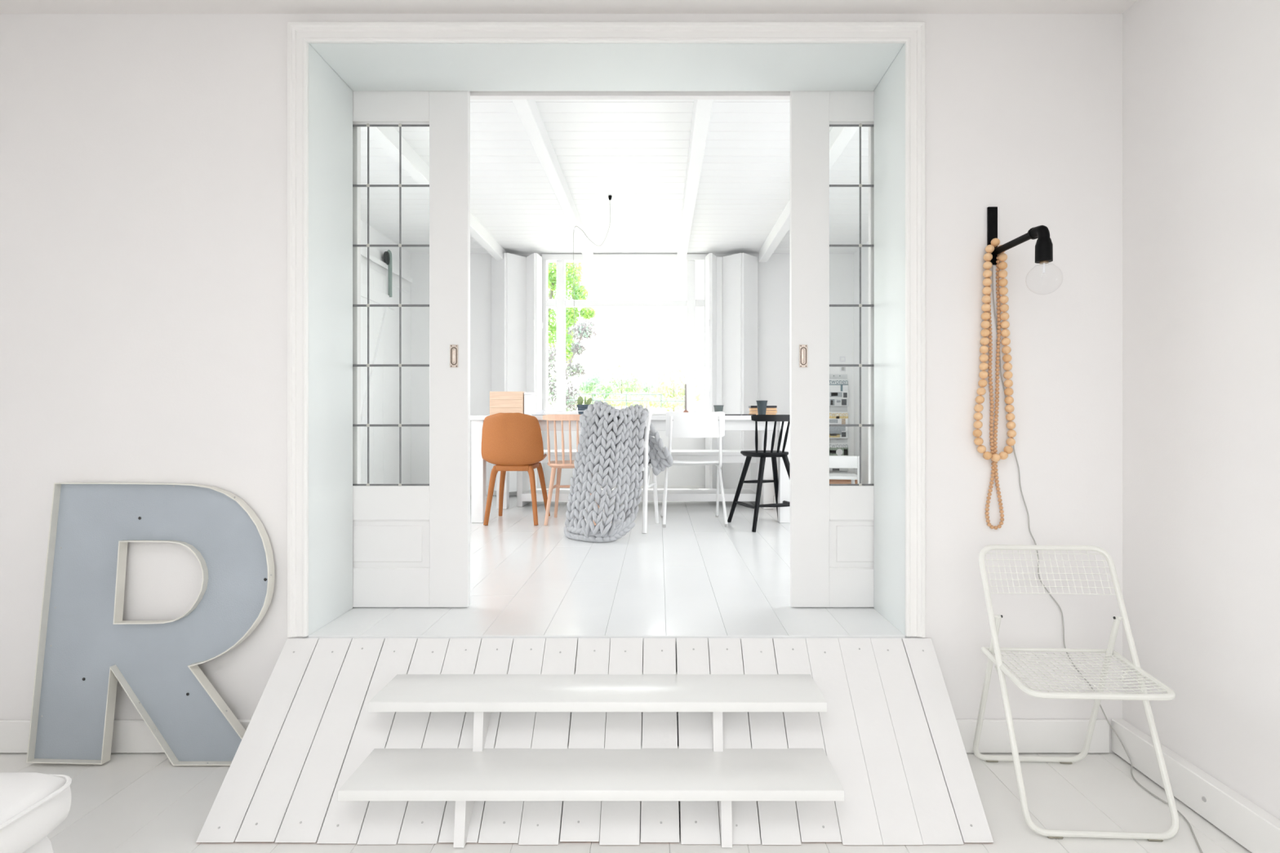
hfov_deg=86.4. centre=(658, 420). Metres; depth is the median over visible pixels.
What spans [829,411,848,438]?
magazine
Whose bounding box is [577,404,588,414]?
pot
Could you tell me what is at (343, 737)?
stairs
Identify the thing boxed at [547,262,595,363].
tree
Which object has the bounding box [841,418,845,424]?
picture
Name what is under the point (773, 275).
wall
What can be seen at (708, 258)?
shutter
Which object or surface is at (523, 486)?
bench
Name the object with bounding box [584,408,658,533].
cafe chair
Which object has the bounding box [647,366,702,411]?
tree
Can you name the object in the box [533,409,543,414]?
bowl
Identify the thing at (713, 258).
shutter
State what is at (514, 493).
baseboard
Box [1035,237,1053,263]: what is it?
socket
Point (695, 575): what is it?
floor
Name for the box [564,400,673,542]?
knitted blanket
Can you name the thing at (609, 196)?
cable
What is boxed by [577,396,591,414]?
potted cactus
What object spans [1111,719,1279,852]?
baseboard
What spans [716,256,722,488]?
shutter
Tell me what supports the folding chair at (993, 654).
on the floor at (128, 802)
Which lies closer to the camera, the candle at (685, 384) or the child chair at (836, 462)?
the candle at (685, 384)
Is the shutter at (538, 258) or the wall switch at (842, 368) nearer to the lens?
the shutter at (538, 258)
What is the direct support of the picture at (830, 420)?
on the magazine at (835, 417)
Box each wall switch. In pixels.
[840,356,845,361]
[840,366,845,371]
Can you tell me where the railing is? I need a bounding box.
[567,393,684,411]
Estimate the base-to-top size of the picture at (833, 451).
0.078 m
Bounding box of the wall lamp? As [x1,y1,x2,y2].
[986,206,1202,852]
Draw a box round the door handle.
[452,349,454,363]
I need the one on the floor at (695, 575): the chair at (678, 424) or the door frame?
the chair at (678, 424)
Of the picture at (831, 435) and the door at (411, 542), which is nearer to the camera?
the door at (411, 542)
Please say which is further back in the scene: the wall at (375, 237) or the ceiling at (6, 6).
the wall at (375, 237)
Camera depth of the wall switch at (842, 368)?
6.86 m
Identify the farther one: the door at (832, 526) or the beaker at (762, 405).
the beaker at (762, 405)
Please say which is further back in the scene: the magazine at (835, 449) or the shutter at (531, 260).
the magazine at (835, 449)
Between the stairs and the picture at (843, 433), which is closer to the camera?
the stairs
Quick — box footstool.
[0,773,71,852]
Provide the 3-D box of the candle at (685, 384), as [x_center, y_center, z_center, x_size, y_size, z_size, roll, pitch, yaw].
[0.214,-0.182,5.353,0.017,0.213,0.017,0,0,0]
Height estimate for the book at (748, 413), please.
0.020 m
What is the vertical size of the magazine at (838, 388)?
0.274 m
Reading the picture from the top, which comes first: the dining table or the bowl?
the bowl
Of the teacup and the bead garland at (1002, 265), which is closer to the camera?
the bead garland at (1002, 265)
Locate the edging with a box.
[308,635,905,649]
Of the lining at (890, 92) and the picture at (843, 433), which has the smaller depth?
the lining at (890, 92)
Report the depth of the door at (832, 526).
2.75 m
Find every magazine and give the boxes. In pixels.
[829,378,848,406]
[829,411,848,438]
[829,443,848,471]
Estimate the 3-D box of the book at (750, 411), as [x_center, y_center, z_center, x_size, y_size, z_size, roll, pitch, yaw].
[0.830,-0.068,5.403,0.206,0.020,0.150,0,0,0]
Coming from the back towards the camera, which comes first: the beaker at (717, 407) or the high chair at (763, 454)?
the beaker at (717, 407)
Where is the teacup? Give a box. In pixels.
[532,409,546,415]
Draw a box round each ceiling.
[0,0,1137,13]
[360,99,868,262]
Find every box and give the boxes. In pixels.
[489,391,524,415]
[524,391,535,415]
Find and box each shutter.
[491,253,506,491]
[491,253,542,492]
[506,253,526,492]
[526,253,535,479]
[535,253,542,488]
[705,253,711,488]
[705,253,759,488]
[711,253,716,488]
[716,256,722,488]
[722,253,742,488]
[742,253,757,488]
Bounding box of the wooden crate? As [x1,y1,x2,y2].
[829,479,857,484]
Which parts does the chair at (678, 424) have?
leg frame, seat rail, seat, backrest, seat rail, leg frame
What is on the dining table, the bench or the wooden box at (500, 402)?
the wooden box at (500, 402)
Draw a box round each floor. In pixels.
[0,752,1251,852]
[303,495,910,638]
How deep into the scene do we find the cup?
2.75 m
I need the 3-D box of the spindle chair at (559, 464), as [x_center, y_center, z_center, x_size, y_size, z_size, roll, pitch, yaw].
[-0.635,0.358,5.104,0.402,0.803,0.500,0,0,0]
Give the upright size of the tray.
0.008 m
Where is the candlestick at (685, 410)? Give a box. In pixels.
[683,383,688,412]
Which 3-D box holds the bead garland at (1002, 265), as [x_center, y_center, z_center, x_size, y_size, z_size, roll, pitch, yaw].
[1.171,-0.245,2.371,0.149,0.777,0.042,0,0,0]
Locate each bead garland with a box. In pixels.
[973,238,1016,462]
[985,246,1004,529]
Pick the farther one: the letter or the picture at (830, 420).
the picture at (830, 420)
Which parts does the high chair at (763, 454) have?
leg, leg, seat, crest rail, leg, leg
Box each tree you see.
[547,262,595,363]
[576,366,611,395]
[589,380,620,399]
[604,361,644,409]
[624,367,668,408]
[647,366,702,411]
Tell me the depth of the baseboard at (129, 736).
2.38 m
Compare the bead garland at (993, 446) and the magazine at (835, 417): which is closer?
the bead garland at (993, 446)
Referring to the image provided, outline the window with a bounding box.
[542,253,707,414]
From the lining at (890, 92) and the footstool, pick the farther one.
the lining at (890, 92)
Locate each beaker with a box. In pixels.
[713,404,724,412]
[755,400,767,414]
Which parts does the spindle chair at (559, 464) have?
leg, leg, seat, crest rail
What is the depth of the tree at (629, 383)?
57.33 m
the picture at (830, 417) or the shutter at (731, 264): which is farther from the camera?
the picture at (830, 417)
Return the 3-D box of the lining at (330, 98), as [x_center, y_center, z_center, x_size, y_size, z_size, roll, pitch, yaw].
[-1.242,-0.295,2.573,0.019,2.106,0.350,0,0,0]
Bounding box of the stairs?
[195,638,993,848]
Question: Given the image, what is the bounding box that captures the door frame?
[287,22,924,637]
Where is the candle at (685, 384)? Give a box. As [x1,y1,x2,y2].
[684,383,686,409]
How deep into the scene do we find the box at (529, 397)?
5.56 m
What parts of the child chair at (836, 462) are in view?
seat, rail, leg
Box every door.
[352,90,470,607]
[360,240,412,484]
[790,90,874,607]
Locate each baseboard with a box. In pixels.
[0,720,250,753]
[470,485,774,495]
[955,719,1109,753]
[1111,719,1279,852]
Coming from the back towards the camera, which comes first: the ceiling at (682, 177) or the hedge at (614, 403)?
the hedge at (614, 403)
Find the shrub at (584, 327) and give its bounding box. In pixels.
[547,320,597,411]
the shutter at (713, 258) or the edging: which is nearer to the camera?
the edging
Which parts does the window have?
sill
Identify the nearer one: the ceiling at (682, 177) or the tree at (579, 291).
the ceiling at (682, 177)
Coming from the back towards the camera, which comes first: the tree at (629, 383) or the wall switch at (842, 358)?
the tree at (629, 383)
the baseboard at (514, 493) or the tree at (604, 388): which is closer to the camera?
the baseboard at (514, 493)
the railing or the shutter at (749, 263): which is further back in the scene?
the railing
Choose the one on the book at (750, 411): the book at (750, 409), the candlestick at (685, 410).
the book at (750, 409)
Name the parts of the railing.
rail, rail, post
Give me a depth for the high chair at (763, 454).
4.75 m
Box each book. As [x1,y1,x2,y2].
[747,413,777,414]
[748,408,777,410]
[748,410,777,413]
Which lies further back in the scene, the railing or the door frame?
the railing
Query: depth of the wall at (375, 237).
6.63 m
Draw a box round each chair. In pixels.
[481,413,550,525]
[542,414,599,525]
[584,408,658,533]
[660,411,728,527]
[727,414,790,532]
[829,456,859,484]
[973,544,1179,841]
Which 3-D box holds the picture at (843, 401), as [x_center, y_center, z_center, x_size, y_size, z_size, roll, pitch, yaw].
[1.862,-0.184,6.840,0.049,0.060,0.001,0,0,0]
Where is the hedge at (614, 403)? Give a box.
[575,390,697,408]
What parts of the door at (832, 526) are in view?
flush pull, rail, panel, panel moulding, rail, rail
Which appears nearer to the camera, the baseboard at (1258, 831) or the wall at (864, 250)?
the baseboard at (1258, 831)
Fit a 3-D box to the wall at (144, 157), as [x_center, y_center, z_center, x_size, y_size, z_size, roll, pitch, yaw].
[-0.275,-0.256,2.610,5.150,2.950,0.420,0,0,0]
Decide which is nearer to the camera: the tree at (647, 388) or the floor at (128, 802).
the floor at (128, 802)
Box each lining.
[307,43,352,635]
[309,43,904,90]
[874,43,905,635]
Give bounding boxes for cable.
[573,195,611,352]
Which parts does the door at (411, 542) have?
rail, panel, panel moulding, rail, rail, flush pull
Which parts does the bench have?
panel, seat, panel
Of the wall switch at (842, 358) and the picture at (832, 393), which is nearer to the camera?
the picture at (832, 393)
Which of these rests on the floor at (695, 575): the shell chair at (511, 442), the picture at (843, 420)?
the shell chair at (511, 442)
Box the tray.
[740,413,755,415]
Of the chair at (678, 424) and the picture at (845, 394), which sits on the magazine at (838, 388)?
the picture at (845, 394)
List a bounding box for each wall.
[0,13,1122,752]
[360,219,410,484]
[410,253,853,485]
[853,240,868,484]
[1122,0,1279,819]
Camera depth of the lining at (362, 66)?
2.56 m
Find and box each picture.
[829,416,848,418]
[829,419,837,422]
[829,426,841,434]
[829,433,839,437]
[829,447,848,455]
[830,391,842,396]
[835,448,842,455]
[841,399,846,404]
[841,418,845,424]
[841,431,845,436]
[843,392,847,397]
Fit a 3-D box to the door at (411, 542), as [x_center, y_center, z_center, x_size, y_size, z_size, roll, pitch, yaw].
[-1.118,-0.294,2.765,0.699,2.097,0.039,0,0,0]
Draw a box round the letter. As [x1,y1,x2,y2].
[26,482,275,765]
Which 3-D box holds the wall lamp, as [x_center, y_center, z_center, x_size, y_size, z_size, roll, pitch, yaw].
[1.363,0.209,2.082,0.451,1.918,0.637,0,0,0]
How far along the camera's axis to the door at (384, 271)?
5.92 m
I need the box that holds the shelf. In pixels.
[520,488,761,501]
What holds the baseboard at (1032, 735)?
attached to the wall at (144, 157)
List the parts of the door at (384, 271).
rail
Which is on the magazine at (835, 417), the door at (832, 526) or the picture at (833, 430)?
the picture at (833, 430)
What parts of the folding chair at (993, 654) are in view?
frame, backrest, seat frame, seat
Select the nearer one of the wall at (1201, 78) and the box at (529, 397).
the wall at (1201, 78)
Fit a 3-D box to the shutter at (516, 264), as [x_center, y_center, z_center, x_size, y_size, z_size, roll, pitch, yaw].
[-1.400,-0.466,6.727,0.028,2.333,0.240,0,0,41]
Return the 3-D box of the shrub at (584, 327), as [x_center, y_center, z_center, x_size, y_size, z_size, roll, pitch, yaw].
[-2.011,-0.399,13.901,1.580,3.334,0.830,0,0,0]
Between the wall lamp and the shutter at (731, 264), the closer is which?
the wall lamp
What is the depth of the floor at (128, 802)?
2.02 m
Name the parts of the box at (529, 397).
lid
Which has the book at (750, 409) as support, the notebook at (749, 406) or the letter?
the notebook at (749, 406)
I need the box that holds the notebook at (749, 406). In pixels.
[748,405,777,408]
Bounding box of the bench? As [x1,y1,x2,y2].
[516,449,761,506]
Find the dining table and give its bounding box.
[470,415,790,523]
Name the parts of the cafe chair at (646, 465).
crest rail, seat frame, post, leg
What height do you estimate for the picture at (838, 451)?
0.068 m
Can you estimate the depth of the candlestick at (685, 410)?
5.34 m
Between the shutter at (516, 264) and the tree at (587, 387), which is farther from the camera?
the tree at (587, 387)
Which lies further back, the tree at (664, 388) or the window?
the tree at (664, 388)

